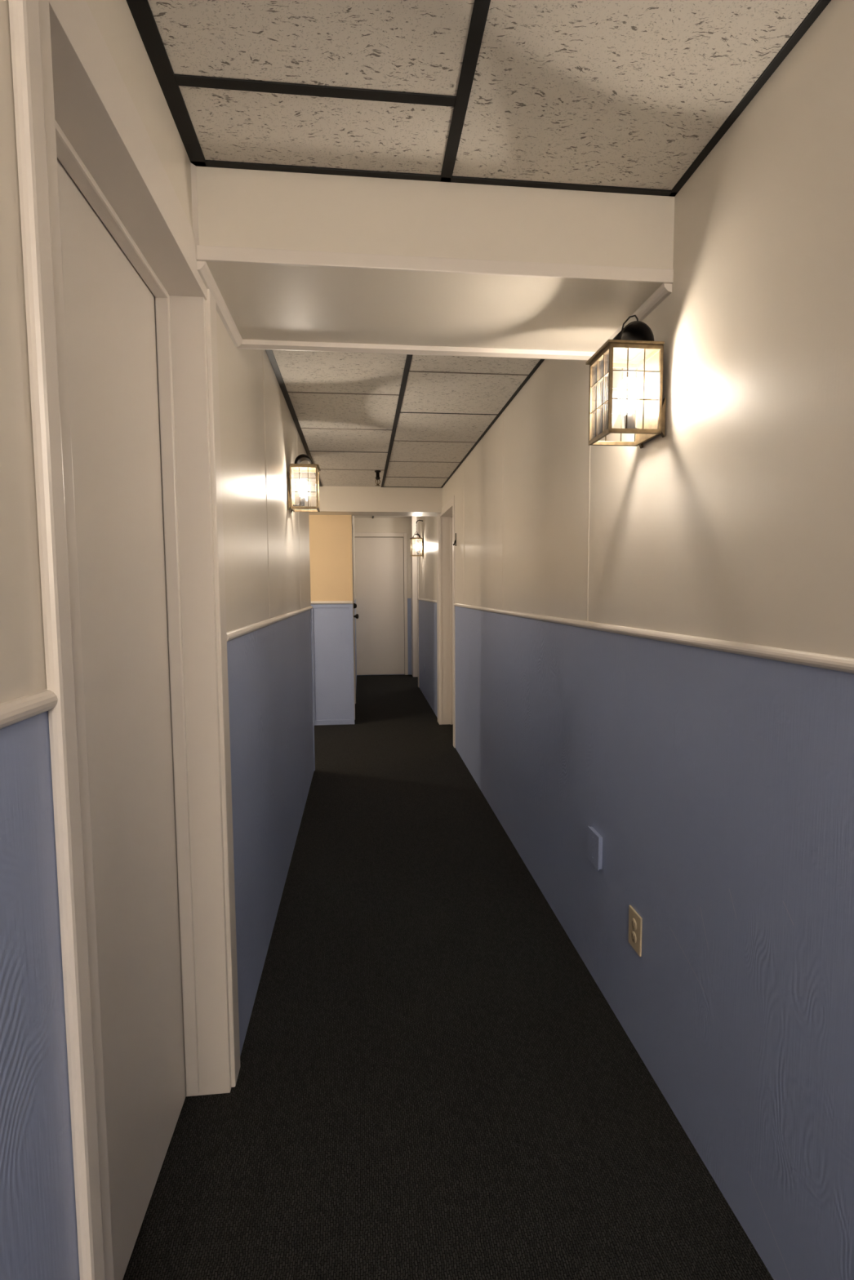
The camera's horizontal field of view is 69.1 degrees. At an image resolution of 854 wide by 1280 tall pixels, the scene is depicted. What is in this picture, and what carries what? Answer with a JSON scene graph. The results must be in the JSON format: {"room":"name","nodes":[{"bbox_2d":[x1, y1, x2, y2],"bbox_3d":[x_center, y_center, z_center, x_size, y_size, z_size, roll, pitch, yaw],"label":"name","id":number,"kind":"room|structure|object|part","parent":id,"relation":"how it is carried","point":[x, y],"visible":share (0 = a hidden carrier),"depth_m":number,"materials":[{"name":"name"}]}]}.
{"room":"hallway","nodes":[
{"label":"hallway","id":0,"kind":"room"},
{"bbox_2d":[0,0,314,1279],"bbox_3d":[-0.394,0.214,-0.408,0.141,2.343,10.040,-1,5,-6],"label":"wall","id":1,"kind":"structure","parent":0,"point":[266,544],"depth_m":0.75,"materials":[{"name":"beige paint"}]},
{"bbox_2d":[8,0,240,1279],"bbox_3d":[-0.582,0.102,1.191,0.209,2.311,0.948,-1,5,-6],"label":"door","id":2,"kind":"structure","parent":1,"relation":"in","point":[121,315],"depth_m":1.23,"materials":[{"name":"white paint"}]},
{"bbox_2d":[0,605,315,771],"bbox_3d":[-0.316,0.765,-0.353,0.015,1.236,10.045,-1,5,-6],"label":"trim","id":3,"kind":"structure","parent":1,"relation":"attached to","point":[19,709],"depth_m":0.70,"materials":[{"name":"white paint"}]},
{"bbox_2d":[287,453,320,512],"bbox_3d":[-0.644,-0.829,3.255,0.162,0.306,0.159,-1,5,-6],"label":"wall lantern","id":4,"kind":"object","parent":1,"relation":"attached to","point":[302,486],"visible":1,"depth_m":3.23,"materials":[{"name":"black metal"}]},
{"bbox_3d":[-0.714,-0.783,3.251,0.020,0.216,0.137,-1,5,-6],"label":"plate","id":5,"kind":"part","parent":4,"relation":"part of","materials":[{"name":"clear glass"}]},
{"bbox_2d":[293,496,305,506],"bbox_3d":[-0.676,-0.729,3.259,0.071,0.049,0.027,-1,5,-6],"label":"socket","id":6,"kind":"object","parent":4,"relation":"attached to","point":[302,498],"depth_m":3.25,"materials":[{"name":"white metal"}]},
{"bbox_3d":[-0.653,-0.794,3.256,0.062,0.101,0.062,-1,5,-6],"label":"bulb","id":7,"kind":"part","parent":4,"relation":"part of","materials":[{"name":"white glass"}]},
{"bbox_2d":[294,453,312,463],"bbox_3d":[-0.641,-0.932,3.247,0.090,0.050,0.143,-1,5,-6],"label":"hood","id":8,"kind":"object","parent":4,"relation":"attached to","point":[302,457],"depth_m":3.22,"materials":[{"name":"black metal"}]},
{"bbox_3d":[-0.636,-0.904,3.249,0.146,0.006,0.159,-1,5,-6],"label":"roof plate","id":9,"kind":"part","parent":4,"relation":"part of","materials":[{"name":"gold metal"}]},
{"bbox_3d":[-0.575,-0.793,3.265,0.002,0.200,0.127,-1,5,-6],"label":"glass pane","id":10,"kind":"part","parent":4,"relation":"part of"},
{"bbox_2d":[308,515,351,719],"bbox_3d":[-2.046,-0.376,6.077,2.617,2.490,0.100,-1,5,-6],"label":"wall","id":11,"kind":"structure","parent":0,"point":[329,535],"depth_m":6.15,"materials":[{"name":"beige paint"}]},
{"bbox_2d":[311,600,352,604],"bbox_3d":[-1.990,-0.355,6.026,2.517,0.032,0.017,-1,5,-6],"label":"trim","id":12,"kind":"structure","parent":11,"relation":"attached to","point":[312,602],"depth_m":6.13,"materials":[{"name":"white paint"}]},
{"bbox_2d":[311,604,354,725],"bbox_3d":[-0.944,0.251,6.192,0.424,1.210,0.010,-1,5,-6],"label":"trim","id":13,"kind":"structure","parent":11,"relation":"attached to","point":[344,722],"depth_m":6.20,"materials":[{"name":"blue paint"}]},
{"bbox_2d":[348,515,352,600],"bbox_3d":[-0.753,-0.966,6.115,0.028,1.154,0.009,-1,5,-6],"label":"trim","id":14,"kind":"structure","parent":11,"relation":"attached to","point":[349,516],"depth_m":6.12,"materials":[{"name":"yellow paint"}]},
{"bbox_2d":[352,515,356,684],"bbox_3d":[-0.992,-0.536,7.983,0.117,2.490,3.480,-1,5,-6],"label":"wall","id":15,"kind":"structure","parent":0,"point":[353,516],"depth_m":8.57,"materials":[{"name":"beige paint"}]},
{"bbox_2d":[351,515,358,719],"bbox_3d":[-0.805,-0.262,6.875,0.099,2.120,0.980,-1,5,-6],"label":"door","id":16,"kind":"structure","parent":15,"relation":"in","point":[354,605],"depth_m":6.69,"materials":[{"name":"white paint"}]},
{"bbox_3d":[-0.812,-0.262,6.874,0.010,2.120,0.980,-1,5,-6],"label":"casing","id":17,"kind":"part","parent":16,"relation":"part of","materials":[{"name":"white paint"}]},
{"bbox_2d":[308,485,442,515],"bbox_3d":[-1.603,-1.423,5.874,3.484,0.435,0.330,-1,5,-6],"label":"wall","id":18,"kind":"structure","parent":0,"point":[334,500],"depth_m":5.85,"materials":[{"name":"beige paint"}]},
{"bbox_2d":[354,517,411,675],"bbox_3d":[-0.345,-0.692,9.855,1.800,2.490,0.120,-1,5,-6],"label":"wall","id":19,"kind":"structure","parent":0,"point":[397,525],"depth_m":9.70,"materials":[{"name":"beige paint"}]},
{"bbox_2d":[354,532,408,675],"bbox_3d":[-0.726,-0.556,9.750,0.838,2.240,0.031,-1,5,-6],"label":"door","id":20,"kind":"structure","parent":19,"relation":"in","point":[380,557],"depth_m":9.75,"materials":[{"name":"white paint"}]},
{"bbox_2d":[410,515,417,676],"bbox_3d":[-0.167,-0.668,9.674,0.143,2.470,0.280,-1,5,-6],"label":"trim","id":21,"kind":"structure","parent":19,"relation":"attached to","point":[413,519],"depth_m":9.56,"materials":[{"name":"white paint"}]},
{"bbox_2d":[122,674,773,1279],"bbox_3d":[-0.771,1.228,2.236,4.500,0.100,15.400,-1,5,-6],"label":"floor","id":22,"kind":"structure","parent":0,"point":[434,1082],"depth_m":1.67,"materials":[{"name":"grey carpet"}]},
{"bbox_2d":[147,0,818,518],"bbox_3d":[-0.786,-1.248,2.035,4.500,0.233,15.400,-1,5,-6],"label":"ceiling","id":23,"kind":"structure","parent":0,"point":[619,93],"depth_m":1.24,"materials":[{"name":"tile"}]},
{"bbox_2d":[374,470,380,485],"bbox_3d":[-0.401,-1.319,5.057,0.052,0.118,0.052,-1,5,-6],"label":"sprinkler","id":24,"kind":"object","parent":23,"relation":"attached to","point":[377,477],"visible":1,"depth_m":5.04,"materials":[{"name":"black metal"}]},
{"bbox_2d":[196,166,674,351],"bbox_3d":[0.013,-1.034,1.719,1.152,0.263,0.490,-1,5,-6],"label":"ceiling beam","id":25,"kind":"structure","parent":23,"relation":"attached to","point":[237,207],"depth_m":1.51,"materials":[{"name":"beige paint"}]},
{"bbox_2d":[417,0,853,1279],"bbox_3d":[0.683,-0.045,1.658,0.141,2.513,13.950,-1,5,-6],"label":"wall","id":26,"kind":"structure","parent":0,"point":[717,787],"depth_m":1.37,"materials":[{"name":"beige paint"}]},
{"bbox_2d":[265,349,544,488],"bbox_3d":[-0.220,-1.287,3.893,1.152,0.012,3.910,-1,5,-6],"label":"grid","id":27,"kind":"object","parent":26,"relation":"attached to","point":[269,353],"depth_m":3.35,"materials":[{"name":"black paint"}]},
{"bbox_2d":[409,520,423,556],"bbox_3d":[-0.128,-1.272,7.753,0.163,0.458,0.159,-1,5,-6],"label":"wall lantern","id":28,"kind":"object","parent":26,"relation":"attached to","point":[416,545],"visible":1,"depth_m":7.74,"materials":[{"name":"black metal"}]},
{"bbox_3d":[-0.131,-1.159,7.762,0.140,0.219,0.143,-1,5,-6],"label":"frame","id":29,"kind":"part","parent":28,"relation":"part of","materials":[{"name":"gold metal"}]},
{"bbox_3d":[-0.118,-1.161,7.763,0.062,0.101,0.062,-1,5,-6],"label":"bulb","id":30,"kind":"part","parent":28,"relation":"part of","materials":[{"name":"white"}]},
{"bbox_3d":[-0.057,-1.153,7.770,0.020,0.216,0.137,-1,5,-6],"label":"plate","id":31,"kind":"part","parent":28,"relation":"part of","materials":[{"name":"clear glass"}]},
{"bbox_2d":[416,515,418,687],"bbox_3d":[-0.100,-0.576,8.534,0.060,2.470,0.090,-1,5,-6],"label":"trim","id":32,"kind":"structure","parent":26,"relation":"attached to","point":[416,516],"depth_m":8.51,"materials":[{"name":"white paint"}]},
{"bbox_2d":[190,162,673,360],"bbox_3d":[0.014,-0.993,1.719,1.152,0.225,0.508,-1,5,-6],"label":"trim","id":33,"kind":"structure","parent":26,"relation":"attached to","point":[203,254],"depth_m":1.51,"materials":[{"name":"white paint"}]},
{"bbox_2d":[436,495,455,747],"bbox_3d":[0.293,-0.216,5.732,0.268,2.200,1.135,-1,5,-6],"label":"door","id":34,"kind":"structure","parent":26,"relation":"in","point":[446,644],"depth_m":6.12,"materials":[{"name":"white paint"}]},
{"bbox_2d":[126,0,831,196],"bbox_3d":[0.405,-0.815,-1.970,1.152,0.012,6.940,-1,5,-6],"label":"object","id":35,"kind":"structure","parent":26,"relation":"attached to","point":[169,82],"depth_m":1.21,"materials":[{"name":"black paint"}]},
{"bbox_2d":[586,826,602,870],"bbox_3d":[0.569,0.704,2.103,0.016,0.114,0.100,-1,5,-6],"label":"wall box","id":36,"kind":"object","parent":26,"relation":"attached to","point":[594,852],"visible":1,"depth_m":2.08,"materials":[{"name":"blue paint"}]},
{"bbox_2d":[585,315,666,448],"bbox_3d":[0.524,-0.679,1.638,0.162,0.306,0.159,-1,5,-6],"label":"wall lantern","id":37,"kind":"object","parent":26,"relation":"attached to","point":[634,347],"visible":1,"depth_m":1.62,"materials":[{"name":"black metal"}]},
{"bbox_3d":[0.456,-0.641,1.633,0.002,0.200,0.127,-1,5,-6],"label":"glass pane","id":38,"kind":"part","parent":37,"relation":"part of","materials":[{"name":"clear glass"}]},
{"bbox_3d":[0.516,-0.753,1.631,0.146,0.006,0.159,-1,5,-6],"label":"roof plate","id":39,"kind":"part","parent":37,"relation":"part of","materials":[{"name":"gold metal"}]},
{"bbox_3d":[0.535,-0.643,1.642,0.062,0.101,0.062,-1,5,-6],"label":"bulb","id":40,"kind":"part","parent":37,"relation":"part of","materials":[{"name":"white glass"}]},
{"bbox_2d":[623,411,638,428],"bbox_3d":[0.558,-0.579,1.649,0.072,0.049,0.027,-1,5,-6],"label":"socket","id":41,"kind":"object","parent":37,"relation":"attached to","point":[630,415],"depth_m":1.64,"materials":[{"name":"white metal"}]},
{"bbox_2d":[612,320,653,341],"bbox_3d":[0.521,-0.781,1.629,0.090,0.050,0.143,-1,5,-6],"label":"hood","id":42,"kind":"object","parent":37,"relation":"attached to","point":[636,331],"depth_m":1.58,"materials":[{"name":"black metal"}]},
{"bbox_3d":[0.596,-0.635,1.649,0.020,0.216,0.137,-1,5,-6],"label":"plate","id":43,"kind":"part","parent":37,"relation":"part of","materials":[{"name":"glass"}]},
{"bbox_3d":[0.529,-0.636,1.573,0.124,0.200,0.002,-1,5,-6],"label":"glass pane","id":44,"kind":"part","parent":37,"relation":"part of","materials":[{"name":"clear glass"}]},
{"bbox_2d":[417,598,853,673],"bbox_3d":[0.607,-0.011,1.653,0.013,0.025,13.950,-1,5,-6],"label":"trim","id":45,"kind":"structure","parent":26,"relation":"attached to","point":[846,664],"depth_m":1.37,"materials":[{"name":"white paint"}]},
{"bbox_2d":[628,905,642,956],"bbox_3d":[0.606,0.847,1.808,0.008,0.115,0.078,-1,5,-6],"label":"electrical outlet","id":46,"kind":"object","parent":26,"relation":"attached to","point":[635,921],"visible":1,"depth_m":1.80,"materials":[{"name":"beige plastic"}]},
{"bbox_2d":[631,930,635,942],"bbox_3d":[0.603,0.867,1.810,0.003,0.033,0.033,-1,5,-6],"label":"socket","id":47,"kind":"object","parent":46,"relation":"attached to","point":[633,932],"depth_m":1.81,"materials":[{"name":"brown plastic"}]},
{"bbox_2d":[631,918,636,929],"bbox_3d":[0.603,0.828,1.807,0.003,0.033,0.033,-1,5,-6],"label":"socket","id":48,"kind":"object","parent":46,"relation":"attached to","point":[633,921],"depth_m":1.80,"materials":[{"name":"brown plastic"}]}
]}

